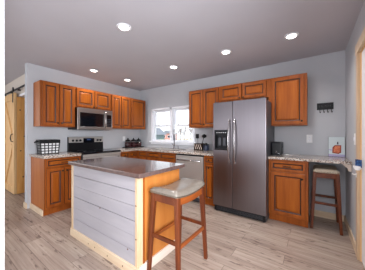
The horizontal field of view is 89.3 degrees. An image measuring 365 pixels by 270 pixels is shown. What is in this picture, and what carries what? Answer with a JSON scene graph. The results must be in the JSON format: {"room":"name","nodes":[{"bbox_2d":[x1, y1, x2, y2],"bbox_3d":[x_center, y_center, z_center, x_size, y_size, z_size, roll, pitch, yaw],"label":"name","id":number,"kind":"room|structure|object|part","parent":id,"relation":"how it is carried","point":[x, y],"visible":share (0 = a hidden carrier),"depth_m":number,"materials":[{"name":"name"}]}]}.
{"room":"kitchen","nodes":[
{"label":"kitchen","id":0,"kind":"room"},
{"bbox_2d":[0,0,3,269],"bbox_3d":[-1.531,0.020,1.031,0.143,2.440,0.760,0,0,35],"label":"wall","id":1,"kind":"structure","parent":0,"point":[1,1],"depth_m":1.29,"materials":[{"name":"white paint"}]},
{"bbox_2d":[4,74,24,97],"bbox_3d":[-3.745,0.020,4.155,2.880,2.440,0.110,0,0,35],"label":"wall","id":2,"kind":"structure","parent":0,"point":[19,81],"depth_m":3.92,"materials":[{"name":"beige paint"}]},
{"bbox_2d":[4,84,24,193],"bbox_3d":[-3.547,0.123,3.872,1.630,2.204,0.134,0,0,35],"label":"barn door","id":3,"kind":"structure","parent":2,"relation":"in","point":[10,101],"depth_m":3.94,"materials":[{"name":"brown wood"}]},
{"bbox_3d":[-4.101,0.182,4.249,0.110,2.085,0.018,0,0,35],"label":"rail","id":4,"kind":"part","parent":3,"relation":"part of","materials":[{"name":"brown wood"}]},
{"bbox_3d":[-3.795,0.150,4.032,0.640,0.120,0.018,0,0,35],"label":"rail","id":5,"kind":"part","parent":3,"relation":"part of","materials":[{"name":"brown wood"}]},
{"bbox_3d":[-3.795,-0.790,4.032,0.640,0.140,0.018,0,0,35],"label":"rail","id":6,"kind":"part","parent":3,"relation":"part of","materials":[{"name":"brown wood"}]},
{"bbox_3d":[-3.795,1.155,4.032,0.640,0.140,0.018,0,0,35],"label":"rail","id":7,"kind":"part","parent":3,"relation":"part of","materials":[{"name":"brown wood"}]},
{"bbox_3d":[-3.489,0.182,3.816,0.110,2.085,0.018,0,0,35],"label":"rail","id":8,"kind":"part","parent":3,"relation":"part of","materials":[{"name":"brown wood"}]},
{"bbox_3d":[-3.531,-0.910,3.893,1.630,0.036,0.080,0,0,35],"label":"barn door rail","id":9,"kind":"part","parent":3,"relation":"part of","materials":[{"name":"black metal"}]},
{"bbox_2d":[17,97,24,193],"bbox_3d":[-3.210,0.225,4.132,0.035,2.010,0.758,0,0,35],"label":"pine door","id":10,"kind":"structure","parent":2,"relation":"in","point":[20,100],"depth_m":3.86,"materials":[{"name":"brown wood"}]},
{"bbox_2d":[25,63,139,208],"bbox_3d":[-1.931,0.020,4.120,0.120,2.440,2.460,0,0,35],"label":"wall","id":11,"kind":"structure","parent":0,"point":[113,138],"depth_m":3.49,"materials":[{"name":"paint"}]},
{"bbox_2d":[33,80,74,127],"bbox_3d":[-2.230,-0.505,3.248,0.360,0.740,0.530,0,0,35],"label":"upper cabinet","id":12,"kind":"object","parent":11,"relation":"attached to","point":[53,103],"visible":1,"depth_m":3.11,"materials":[{"name":"brown wood"}]},
{"bbox_3d":[-2.187,-0.505,3.067,0.020,0.704,0.241,0,0,35],"label":"door","id":13,"kind":"part","parent":12,"relation":"part of","materials":[{"name":"brown wood"}]},
{"bbox_3d":[-2.041,-0.505,3.273,0.020,0.704,0.241,0,0,35],"label":"door","id":14,"kind":"part","parent":12,"relation":"part of","materials":[{"name":"brown wood"}]},
{"bbox_2d":[75,87,110,110],"bbox_3d":[-1.866,-0.690,3.762,0.360,0.370,0.730,0,0,35],"label":"upper cabinet","id":15,"kind":"object","parent":11,"relation":"attached to","point":[84,98],"visible":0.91,"depth_m":3.64,"materials":[{"name":"brown wood"}]},
{"bbox_3d":[-1.853,-0.690,3.538,0.020,0.334,0.339,0,0,35],"label":"door","id":16,"kind":"part","parent":15,"relation":"part of","materials":[{"name":"brown wood"}]},
{"bbox_2d":[68,107,111,129],"bbox_3d":[-1.842,-0.293,3.746,0.438,0.409,0.712,0,0,35],"label":"microwave","id":17,"kind":"object","parent":15,"relation":"attached to","point":[85,118],"visible":0.98,"depth_m":3.58,"materials":[{"name":"silver metal"}]},
{"bbox_3d":[-1.759,-0.296,3.589,0.025,0.403,0.552,0,0,35],"label":"door","id":18,"kind":"part","parent":17,"relation":"part of","materials":[{"name":"black glass"}]},
{"bbox_3d":[-1.552,-0.296,3.881,0.025,0.403,0.156,0,0,35],"label":"control panel","id":19,"kind":"part","parent":17,"relation":"part of","materials":[{"name":"silver metal"}]},
{"bbox_3d":[-1.651,-0.690,3.824,0.020,0.334,0.339,0,0,35],"label":"door","id":20,"kind":"part","parent":15,"relation":"part of","materials":[{"name":"brown wood"}]},
{"bbox_2d":[111,94,129,128],"bbox_3d":[-1.505,-0.505,4.272,0.360,0.740,0.520,0,0,35],"label":"upper cabinet","id":21,"kind":"object","parent":11,"relation":"attached to","point":[120,105],"visible":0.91,"depth_m":4.16,"materials":[{"name":"brown wood"}]},
{"bbox_3d":[-1.462,-0.505,4.091,0.020,0.704,0.234,0,0,35],"label":"door","id":22,"kind":"part","parent":21,"relation":"part of","materials":[{"name":"brown wood"}]},
{"bbox_3d":[-1.320,-0.505,4.292,0.020,0.704,0.234,0,0,35],"label":"door","id":23,"kind":"part","parent":21,"relation":"part of","materials":[{"name":"brown wood"}]},
{"bbox_2d":[130,98,144,128],"bbox_3d":[-1.213,-0.505,4.684,0.360,0.740,0.490,0,0,35],"label":"upper cabinet","id":24,"kind":"object","parent":11,"relation":"attached to","point":[137,107],"visible":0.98,"depth_m":4.57,"materials":[{"name":"brown wood"}]},
{"bbox_2d":[4,0,363,90],"bbox_3d":[-2.901,-1.250,1.505,7.520,0.100,8.150,0,0,35],"label":"ceiling","id":25,"kind":"structure","parent":0,"point":[76,37],"depth_m":2.26,"materials":[{"name":"paint"}]},
{"bbox_2d":[116,23,130,31],"bbox_3d":[-0.654,-1.195,2.065,0.160,0.010,0.160,0,0,35],"label":"recessed light","id":26,"kind":"object","parent":25,"relation":"in","point":[124,27],"visible":1,"depth_m":2.06,"materials":[{"name":"white paint"}]},
{"bbox_2d":[220,49,231,54],"bbox_3d":[0.631,-1.195,2.686,0.160,0.010,0.160,0,0,35],"label":"recessed light","id":27,"kind":"object","parent":25,"relation":"in","point":[223,52],"visible":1,"depth_m":2.69,"materials":[{"name":"white paint"}]},
{"bbox_2d":[284,32,298,39],"bbox_3d":[1.324,-1.195,2.245,0.160,0.010,0.160,0,0,35],"label":"recessed light","id":28,"kind":"object","parent":25,"relation":"in","point":[292,35],"visible":1,"depth_m":2.23,"materials":[{"name":"white paint"}]},
{"bbox_2d":[4,188,364,269],"bbox_3d":[-2.901,1.280,1.505,7.520,0.080,8.150,0,0,35],"label":"floor","id":29,"kind":"structure","parent":0,"point":[32,241],"depth_m":2.08,"materials":[{"name":"wood"}]},
{"bbox_2d":[30,156,80,215],"bbox_3d":[-2.149,0.803,3.144,0.654,0.874,0.546,0,0,35],"label":"base cabinet","id":30,"kind":"object","parent":29,"relation":"on","point":[50,178],"depth_m":2.92,"materials":[{"name":"brown wood"}]},
{"bbox_3d":[-1.986,0.823,2.884,0.020,0.595,0.239,0,0,35],"label":"door","id":31,"kind":"part","parent":30,"relation":"part of","materials":[{"name":"brown wood"}]},
{"bbox_2d":[29,152,81,158],"bbox_3d":[-2.158,0.345,3.141,0.638,0.038,0.550,0,0,35],"label":"countertop","id":32,"kind":"structure","parent":30,"relation":"on","point":[60,154],"depth_m":3.01,"materials":[{"name":"beige stone"}]},
{"bbox_2d":[34,139,59,154],"bbox_3d":[-2.309,0.207,3.136,0.190,0.238,0.348,0,0,35],"label":"basket","id":33,"kind":"object","parent":32,"relation":"on","point":[51,146],"visible":0.98,"depth_m":3.09,"materials":[{"name":"black metal"}]},
{"bbox_3d":[-1.913,0.443,2.986,0.020,0.125,0.490,0,0,35],"label":"drawer","id":34,"kind":"part","parent":30,"relation":"part of","materials":[{"name":"brown wood"}]},
{"bbox_3d":[-1.840,0.823,3.089,0.020,0.595,0.239,0,0,35],"label":"door","id":35,"kind":"part","parent":30,"relation":"part of","materials":[{"name":"brown wood"}]},
{"bbox_2d":[67,137,120,159],"bbox_3d":[-1.738,0.633,3.663,0.704,1.173,0.759,0,0,35],"label":"range","id":36,"kind":"object","parent":29,"relation":"on","point":[89,147],"visible":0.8,"depth_m":3.65,"materials":[{"name":"grey metal"}]},
{"bbox_3d":[-1.989,0.123,3.841,0.028,0.153,0.705,0,0,35],"label":"control panel","id":37,"kind":"part","parent":36,"relation":"part of","materials":[{"name":"silver metal"}]},
{"bbox_2d":[67,149,120,154],"bbox_3d":[-1.742,0.333,3.666,0.634,0.035,0.759,0,0,35],"label":"cooktop","id":38,"kind":"object","parent":36,"relation":"in","point":[83,151],"depth_m":3.57,"materials":[{"name":"black glass"}]},
{"bbox_3d":[-1.501,0.713,3.495,0.025,0.615,0.749,0,0,35],"label":"oven door","id":39,"kind":"part","parent":36,"relation":"part of","materials":[{"name":"silver metal"}]},
{"bbox_3d":[-1.499,0.376,3.494,0.028,0.048,0.753,0,0,35],"label":"panel","id":40,"kind":"part","parent":36,"relation":"part of","materials":[{"name":"silver metal"}]},
{"bbox_2d":[70,165,178,269],"bbox_3d":[-0.706,0.804,2.184,1.224,0.872,0.630,0,0,35],"label":"kitchen island","id":41,"kind":"object","parent":29,"relation":"on","point":[110,212],"visible":0.77,"depth_m":1.82,"materials":[{"name":"grey wood"}]},
{"bbox_3d":[-1.342,0.761,2.307,0.040,0.787,0.070,0,0,35],"label":"corner trim","id":42,"kind":"part","parent":41,"relation":"part of","materials":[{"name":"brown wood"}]},
{"bbox_3d":[-0.873,0.761,1.947,1.148,0.785,0.015,0,0,35],"label":"shiplap panel","id":43,"kind":"part","parent":41,"relation":"part of","materials":[{"name":"paint"}]},
{"bbox_3d":[-0.878,1.196,1.940,1.224,0.088,0.033,0,0,35],"label":"baseboard","id":44,"kind":"part","parent":41,"relation":"part of","materials":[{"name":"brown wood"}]},
{"bbox_2d":[68,156,184,178],"bbox_3d":[-0.685,0.347,2.157,1.277,0.038,0.665,0,0,35],"label":"island countertop","id":45,"kind":"structure","parent":41,"relation":"on","point":[129,167],"depth_m":1.95,"materials":[{"name":"brown stone"}]},
{"bbox_3d":[-0.383,0.761,1.624,0.030,0.787,0.066,0,0,35],"label":"corner trim","id":46,"kind":"part","parent":41,"relation":"part of","materials":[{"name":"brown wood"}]},
{"bbox_3d":[-0.207,1.196,1.843,0.016,0.088,0.585,0,0,35],"label":"baseboard","id":47,"kind":"part","parent":41,"relation":"part of","materials":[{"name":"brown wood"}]},
{"bbox_3d":[-0.210,0.761,1.863,0.012,0.787,0.555,0,0,35],"label":"panel","id":48,"kind":"part","parent":41,"relation":"part of","materials":[{"name":"brown wood"}]},
{"bbox_2d":[120,151,137,158],"bbox_3d":[-1.399,0.803,4.206,0.650,0.874,0.505,0,0,35],"label":"base cabinet","id":49,"kind":"object","parent":29,"relation":"on","point":[129,154],"visible":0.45,"depth_m":4.06,"materials":[{"name":"brown wood"}]},
{"bbox_3d":[-1.238,0.443,3.940,0.020,0.125,0.216,0,0,35],"label":"drawer","id":50,"kind":"part","parent":49,"relation":"part of","materials":[{"name":"brown wood"}]},
{"bbox_3d":[-1.106,0.443,4.126,0.020,0.125,0.217,0,0,35],"label":"drawer","id":51,"kind":"part","parent":49,"relation":"part of","materials":[{"name":"brown wood"}]},
{"bbox_2d":[138,151,176,162],"bbox_3d":[-0.415,0.803,4.154,1.115,0.874,0.647,0,0,35],"label":"base cabinet","id":52,"kind":"object","parent":29,"relation":"on","point":[147,155],"visible":0.23,"depth_m":3.87,"materials":[{"name":"brown wood"}]},
{"bbox_3d":[-0.891,0.443,4.144,0.250,0.125,0.020,0,0,35],"label":"drawer","id":53,"kind":"part","parent":52,"relation":"part of","materials":[{"name":"brown wood"}]},
{"bbox_3d":[-0.622,0.443,3.953,0.370,0.125,0.020,0,0,35],"label":"drawer","id":54,"kind":"part","parent":52,"relation":"part of","materials":[{"name":"brown wood"}]},
{"bbox_2d":[108,147,212,155],"bbox_3d":[-0.453,0.345,3.901,2.543,0.038,1.106,0,0,35],"label":"countertop","id":55,"kind":"structure","parent":52,"relation":"on","point":[185,151],"depth_m":3.76,"materials":[{"name":"beige stone"}]},
{"bbox_2d":[152,148,183,150],"bbox_3d":[-0.355,0.341,4.114,0.736,0.037,0.446,0,0,35],"label":"sink","id":56,"kind":"object","parent":55,"relation":"in","point":[170,149],"visible":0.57,"depth_m":4.25,"materials":[{"name":"silver metal"}]},
{"bbox_2d":[155,148,180,149],"bbox_3d":[-0.355,0.343,4.114,0.690,0.033,0.400,0,0,35],"label":"basin","id":57,"kind":"object","parent":56,"relation":"in","point":[155,148],"depth_m":4.27,"materials":[{"name":"silver metal"}]},
{"bbox_2d":[194,143,204,150],"bbox_3d":[0.354,0.256,3.861,0.200,0.140,0.124,0,0,35],"label":"utensil caddy","id":58,"kind":"object","parent":55,"relation":"on","point":[197,146],"visible":0.7,"depth_m":3.82,"materials":[{"name":"brown metal"}]},
{"bbox_2d":[203,143,208,150],"bbox_3d":[0.479,0.248,3.725,0.112,0.155,0.110,0,0,35],"label":"canister","id":59,"kind":"object","parent":55,"relation":"on","point":[206,146],"visible":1,"depth_m":3.68,"materials":[{"name":"blue plastic"}]},
{"bbox_3d":[-1.261,0.319,4.755,0.180,0.014,0.550,0,0,35],"label":"tray","id":60,"kind":"object","parent":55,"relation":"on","visible":0},
{"bbox_2d":[125,138,130,146],"bbox_3d":[-1.362,0.200,4.612,0.152,0.225,0.152,0,0,35],"label":"lidded jar","id":61,"kind":"object","parent":60,"relation":"on","point":[127,143],"visible":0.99,"depth_m":4.55,"materials":[{"name":"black glass"}]},
{"bbox_3d":[-1.362,0.237,4.612,0.152,0.150,0.152,0,0,35],"label":"glass","id":62,"kind":"part","parent":61,"relation":"part of","materials":[{"name":"brown"}]},
{"bbox_2d":[131,138,136,146],"bbox_3d":[-1.261,0.200,4.755,0.152,0.225,0.152,0,0,35],"label":"lidded jar","id":63,"kind":"object","parent":60,"relation":"on","point":[133,141],"visible":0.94,"depth_m":4.70,"materials":[{"name":"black glass"}]},
{"bbox_3d":[-1.261,0.237,4.755,0.152,0.150,0.152,0,0,35],"label":"glass","id":64,"kind":"part","parent":63,"relation":"part of","materials":[{"name":"brown"}]},
{"bbox_2d":[136,138,141,145],"bbox_3d":[-1.163,0.200,4.894,0.152,0.225,0.152,0,0,35],"label":"lidded jar","id":65,"kind":"object","parent":60,"relation":"on","point":[139,143],"visible":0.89,"depth_m":4.84,"materials":[{"name":"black glass"}]},
{"bbox_3d":[-0.300,0.443,3.725,0.380,0.125,0.020,0,0,35],"label":"drawer","id":66,"kind":"part","parent":52,"relation":"part of","materials":[{"name":"brown wood"}]},
{"bbox_2d":[147,178,207,269],"bbox_3d":[-0.034,0.852,1.754,0.360,0.778,0.490,0,0,35],"label":"stool","id":67,"kind":"object","parent":29,"relation":"on","point":[182,191],"visible":1,"depth_m":1.64,"materials":[{"name":"brown wood"}]},
{"bbox_3d":[-0.274,0.882,1.664,0.071,0.718,0.066,0,0,35],"label":"leg","id":68,"kind":"part","parent":67,"relation":"part of","materials":[{"name":"brown wood"}]},
{"bbox_3d":[-0.034,0.518,1.754,0.304,0.035,0.478,0,0,35],"label":"nail trim","id":69,"kind":"part","parent":67,"relation":"part of","materials":[{"name":"grey metal"}]},
{"bbox_3d":[-0.034,0.501,1.754,0.298,0.077,0.472,0,0,35],"label":"seat","id":70,"kind":"part","parent":67,"relation":"part of","materials":[{"name":"beige leather"}]},
{"bbox_3d":[-0.038,0.882,1.497,0.071,0.718,0.066,0,0,35],"label":"leg","id":71,"kind":"part","parent":67,"relation":"part of","materials":[{"name":"brown wood"}]},
{"bbox_3d":[0.207,0.882,1.843,0.071,0.718,0.066,0,0,35],"label":"leg","id":72,"kind":"part","parent":67,"relation":"part of","materials":[{"name":"brown wood"}]},
{"bbox_2d":[176,153,203,202],"bbox_3d":[0.276,0.806,3.636,0.594,0.868,0.659,0,0,35],"label":"dishwasher","id":73,"kind":"object","parent":29,"relation":"on","point":[194,164],"visible":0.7,"depth_m":3.37,"materials":[{"name":"grey metal"}]},
{"bbox_2d":[204,155,214,205],"bbox_3d":[0.626,0.803,3.419,0.215,0.874,0.650,0,0,35],"label":"base cabinet","id":74,"kind":"object","parent":29,"relation":"on","point":[208,160],"visible":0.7,"depth_m":3.19,"materials":[{"name":"brown wood"}]},
{"bbox_3d":[0.462,0.443,3.186,0.179,0.125,0.020,0,0,35],"label":"drawer","id":75,"kind":"part","parent":74,"relation":"part of","materials":[{"name":"brown wood"}]},
{"bbox_3d":[0.462,0.823,3.186,0.179,0.595,0.020,0,0,35],"label":"door","id":76,"kind":"part","parent":74,"relation":"part of","materials":[{"name":"brown wood"}]},
{"bbox_2d":[213,97,273,221],"bbox_3d":[1.008,0.359,3.036,0.800,1.762,0.773,0,0,35],"label":"refrigerator","id":77,"kind":"object","parent":29,"relation":"on","point":[243,132],"visible":0.98,"depth_m":2.75,"materials":[{"name":"grey metal"}]},
{"bbox_3d":[0.648,0.311,2.944,0.319,1.647,0.060,0,0,35],"label":"freezer door","id":78,"kind":"part","parent":77,"relation":"part of","materials":[{"name":"metal"}]},
{"bbox_3d":[0.707,0.110,2.821,0.023,0.680,0.075,0,0,43],"label":"handle","id":79,"kind":"part","parent":77,"relation":"part of","materials":[{"name":"silver metal"}]},
{"bbox_3d":[0.778,0.110,2.771,0.023,0.680,0.075,0,0,28],"label":"handle","id":80,"kind":"part","parent":77,"relation":"part of","materials":[{"name":"silver metal"}]},
{"bbox_3d":[0.977,0.311,2.711,0.475,1.647,0.060,0,0,35],"label":"fridge door","id":81,"kind":"part","parent":77,"relation":"part of","materials":[{"name":"metal"}]},
{"bbox_2d":[269,159,308,227],"bbox_3d":[1.593,0.796,2.755,0.475,0.887,0.610,0,0,35],"label":"base cabinet","id":82,"kind":"object","parent":29,"relation":"on","point":[288,179],"visible":0.94,"depth_m":2.53,"materials":[{"name":"brown wood"}]},
{"bbox_3d":[1.442,0.440,2.541,0.415,0.130,0.020,0,0,35],"label":"drawer","id":83,"kind":"part","parent":82,"relation":"part of","materials":[{"name":"brown wood"}]},
{"bbox_3d":[1.442,0.824,2.541,0.415,0.592,0.020,0,0,35],"label":"door","id":84,"kind":"part","parent":82,"relation":"part of","materials":[{"name":"brown wood"}]},
{"bbox_2d":[268,154,351,164],"bbox_3d":[1.773,0.335,2.644,0.898,0.033,0.586,0,0,35],"label":"countertop","id":85,"kind":"structure","parent":82,"relation":"on","point":[309,158],"depth_m":2.45,"materials":[{"name":"beige stone"}]},
{"bbox_2d":[271,142,282,155],"bbox_3d":[1.468,0.215,2.847,0.150,0.205,0.261,0,0,35],"label":"toaster","id":86,"kind":"object","parent":85,"relation":"on","point":[276,147],"visible":1,"depth_m":2.75,"materials":[{"name":"black plastic"}]},
{"bbox_2d":[328,137,344,156],"bbox_3d":[2.209,0.176,2.652,0.184,0.286,0.055,0,0,35],"label":"print","id":87,"kind":"object","parent":85,"relation":"on","point":[336,145],"visible":0.88,"depth_m":2.64,"materials":[{"name":"white paper"}]},
{"bbox_2d":[310,164,342,235],"bbox_3d":[1.953,0.841,2.528,0.330,0.800,0.430,0,0,35],"label":"stool","id":88,"kind":"object","parent":29,"relation":"on","point":[319,171],"visible":1,"depth_m":2.41,"materials":[{"name":"wood"}]},
{"bbox_3d":[1.742,0.872,2.454,0.071,0.739,0.066,0,0,35],"label":"leg","id":89,"kind":"part","parent":88,"relation":"part of","materials":[{"name":"brown wood"}]},
{"bbox_3d":[1.953,0.479,2.528,0.268,0.077,0.412,0,0,35],"label":"seat","id":90,"kind":"part","parent":88,"relation":"part of","materials":[{"name":"fabric"}]},
{"bbox_3d":[2.164,0.872,2.602,0.071,0.739,0.066,0,0,35],"label":"leg","id":91,"kind":"part","parent":88,"relation":"part of","materials":[{"name":"brown wood"}]},
{"bbox_3d":[1.954,0.872,2.305,0.071,0.739,0.066,0,0,35],"label":"leg","id":92,"kind":"part","parent":88,"relation":"part of","materials":[{"name":"brown wood"}]},
{"bbox_2d":[140,50,344,214],"bbox_3d":[0.624,0.020,3.904,4.540,2.440,0.140,0,0,35],"label":"wall","id":93,"kind":"structure","parent":0,"point":[325,72],"depth_m":2.87,"materials":[{"name":"paint"}]},
{"bbox_2d":[149,105,195,145],"bbox_3d":[-0.250,-0.207,4.487,1.380,0.905,0.180,0,0,35],"label":"window","id":94,"kind":"structure","parent":93,"relation":"in","point":[172,110],"depth_m":4.47,"materials":[{"name":"white plastic"}]},
{"bbox_3d":[-0.501,-0.035,4.691,0.575,0.400,0.035,0,0,35],"label":"sash","id":95,"kind":"part","parent":94,"relation":"part of","materials":[{"name":"glass"}]},
{"bbox_3d":[-0.477,-0.405,4.724,0.575,0.420,0.035,0,0,35],"label":"sash","id":96,"kind":"part","parent":94,"relation":"part of","materials":[{"name":"glass"}]},
{"bbox_3d":[-0.250,0.205,4.487,1.380,0.080,0.180,0,0,35],"label":"sill","id":97,"kind":"part","parent":94,"relation":"part of","materials":[{"name":"white plastic"}]},
{"bbox_3d":[0.049,-0.405,4.351,0.575,0.420,0.035,0,0,35],"label":"sash","id":98,"kind":"part","parent":94,"relation":"part of","materials":[{"name":"glass"}]},
{"bbox_3d":[0.026,-0.035,4.319,0.575,0.400,0.035,0,0,35],"label":"sash","id":99,"kind":"part","parent":94,"relation":"part of","materials":[{"name":"glass"}]},
{"bbox_2d":[189,87,219,127],"bbox_3d":[0.480,-0.505,3.675,0.670,0.740,0.360,0,0,35],"label":"upper cabinet","id":100,"kind":"object","parent":93,"relation":"attached to","point":[201,102],"visible":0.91,"depth_m":3.56,"materials":[{"name":"brown wood"}]},
{"bbox_3d":[0.268,-0.505,3.654,0.309,0.704,0.020,0,0,35],"label":"door","id":101,"kind":"part","parent":100,"relation":"part of","materials":[{"name":"brown wood"}]},
{"bbox_3d":[0.530,-0.505,3.468,0.309,0.704,0.020,0,0,35],"label":"door","id":102,"kind":"part","parent":100,"relation":"part of","materials":[{"name":"brown wood"}]},
{"bbox_2d":[220,79,268,101],"bbox_3d":[1.090,-0.733,3.243,0.825,0.285,0.360,0,0,35],"label":"upper cabinet","id":103,"kind":"object","parent":93,"relation":"attached to","point":[260,88],"visible":0.94,"depth_m":3.10,"materials":[{"name":"brown wood"}]},
{"bbox_3d":[0.845,-0.733,3.246,0.382,0.249,0.020,0,0,35],"label":"door","id":104,"kind":"part","parent":103,"relation":"part of","materials":[{"name":"brown wood"}]},
{"bbox_3d":[1.166,-0.733,3.018,0.382,0.249,0.020,0,0,35],"label":"door","id":105,"kind":"part","parent":103,"relation":"part of","materials":[{"name":"brown wood"}]},
{"bbox_2d":[269,73,307,126],"bbox_3d":[1.631,-0.505,2.861,0.500,0.740,0.360,0,0,35],"label":"upper cabinet","id":106,"kind":"object","parent":93,"relation":"attached to","point":[288,95],"visible":0.9,"depth_m":2.73,"materials":[{"name":"brown wood"}]},
{"bbox_2d":[307,135,311,142],"bbox_3d":[1.967,0.065,2.861,0.076,0.124,0.009,0,0,35],"label":"wall outlet","id":107,"kind":"object","parent":93,"relation":"attached to","point":[309,137],"visible":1,"depth_m":2.86,"materials":[{"name":"white plastic"}]},
{"bbox_2d":[317,102,333,112],"bbox_3d":[2.113,-0.395,2.737,0.196,0.151,0.042,0,0,35],"label":"key rack","id":108,"kind":"object","parent":93,"relation":"attached to","point":[320,106],"visible":1,"depth_m":2.74,"materials":[{"name":"black plastic"}]},
{"bbox_2d":[310,209,343,221],"bbox_3d":[2.134,1.195,2.739,0.392,0.090,0.016,0,0,35],"label":"baseboard","id":109,"kind":"structure","parent":93,"relation":"attached to","point":[318,213],"depth_m":2.74,"materials":[{"name":"beige wood"}]},
{"bbox_2d":[345,0,364,240],"bbox_3d":[0.051,0.020,-0.677,0.120,2.440,8.000,0,0,35],"label":"wall","id":110,"kind":"structure","parent":0,"point":[350,58],"depth_m":2.21,"materials":[{"name":"paint"}]},
{"bbox_2d":[343,164,351,171],"bbox_3d":[1.993,0.396,2.240,0.078,0.088,0.075,0,0,35],"label":"bracket","id":111,"kind":"object","parent":110,"relation":"attached to","point":[348,166],"visible":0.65,"depth_m":2.20,"materials":[{"name":"brown wood"}]},
{"bbox_2d":[344,215,355,253],"bbox_3d":[2.047,1.195,2.260,0.016,0.090,0.900,0,0,35],"label":"baseboard","id":112,"kind":"structure","parent":110,"relation":"attached to","point":[348,228],"depth_m":2.17,"materials":[{"name":"beige wood"}]},
{"bbox_2d":[355,27,364,261],"bbox_3d":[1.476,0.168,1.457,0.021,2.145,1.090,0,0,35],"label":"trim","id":113,"kind":"structure","parent":110,"relation":"attached to","point":[361,41],"depth_m":1.82,"materials":[{"name":"brown wood"}]},
{"bbox_2d":[362,48,364,267],"bbox_3d":[1.486,0.216,1.450,0.100,2.028,0.866,0,0,35],"label":"door","id":114,"kind":"structure","parent":110,"relation":"in","point":[363,51],"depth_m":1.74,"materials":[{"name":"white paint"}]},
{"bbox_2d":[353,159,361,170],"bbox_3d":[1.667,0.289,1.761,0.020,0.102,0.076,0,0,5],"label":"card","id":115,"kind":"object","parent":114,"relation":"attached to","point":[358,163],"visible":1,"depth_m":1.75,"materials":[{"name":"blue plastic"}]},
{"bbox_3d":[1.494,0.190,1.444,0.007,1.700,0.650,0,0,35],"label":"panel","id":116,"kind":"part","parent":114,"relation":"part of","materials":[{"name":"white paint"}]},
{"label":"outside","id":117,"kind":"structure","parent":0,"visible":0},
{"bbox_3d":[24.157,1.790,36.535,85.000,0.100,79.400,0,0,35],"label":"lawn","id":118,"kind":"structure","parent":117,"visible":0},
{"bbox_2d":[156,128,166,138],"bbox_3d":[-4.406,0.340,28.210,3.200,2.800,2.600,0,0,35],"label":"house","id":119,"kind":"structure","parent":118,"relation":"on","point":[160,134],"depth_m":27.73,"materials":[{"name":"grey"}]},
{"bbox_2d":[164,130,177,139],"bbox_3d":[-3.722,0.290,52.538,4.000,2.900,3.100,0,0,35],"label":"house","id":120,"kind":"structure","parent":118,"relation":"on","point":[167,137],"depth_m":51.33,"materials":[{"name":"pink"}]}
]}

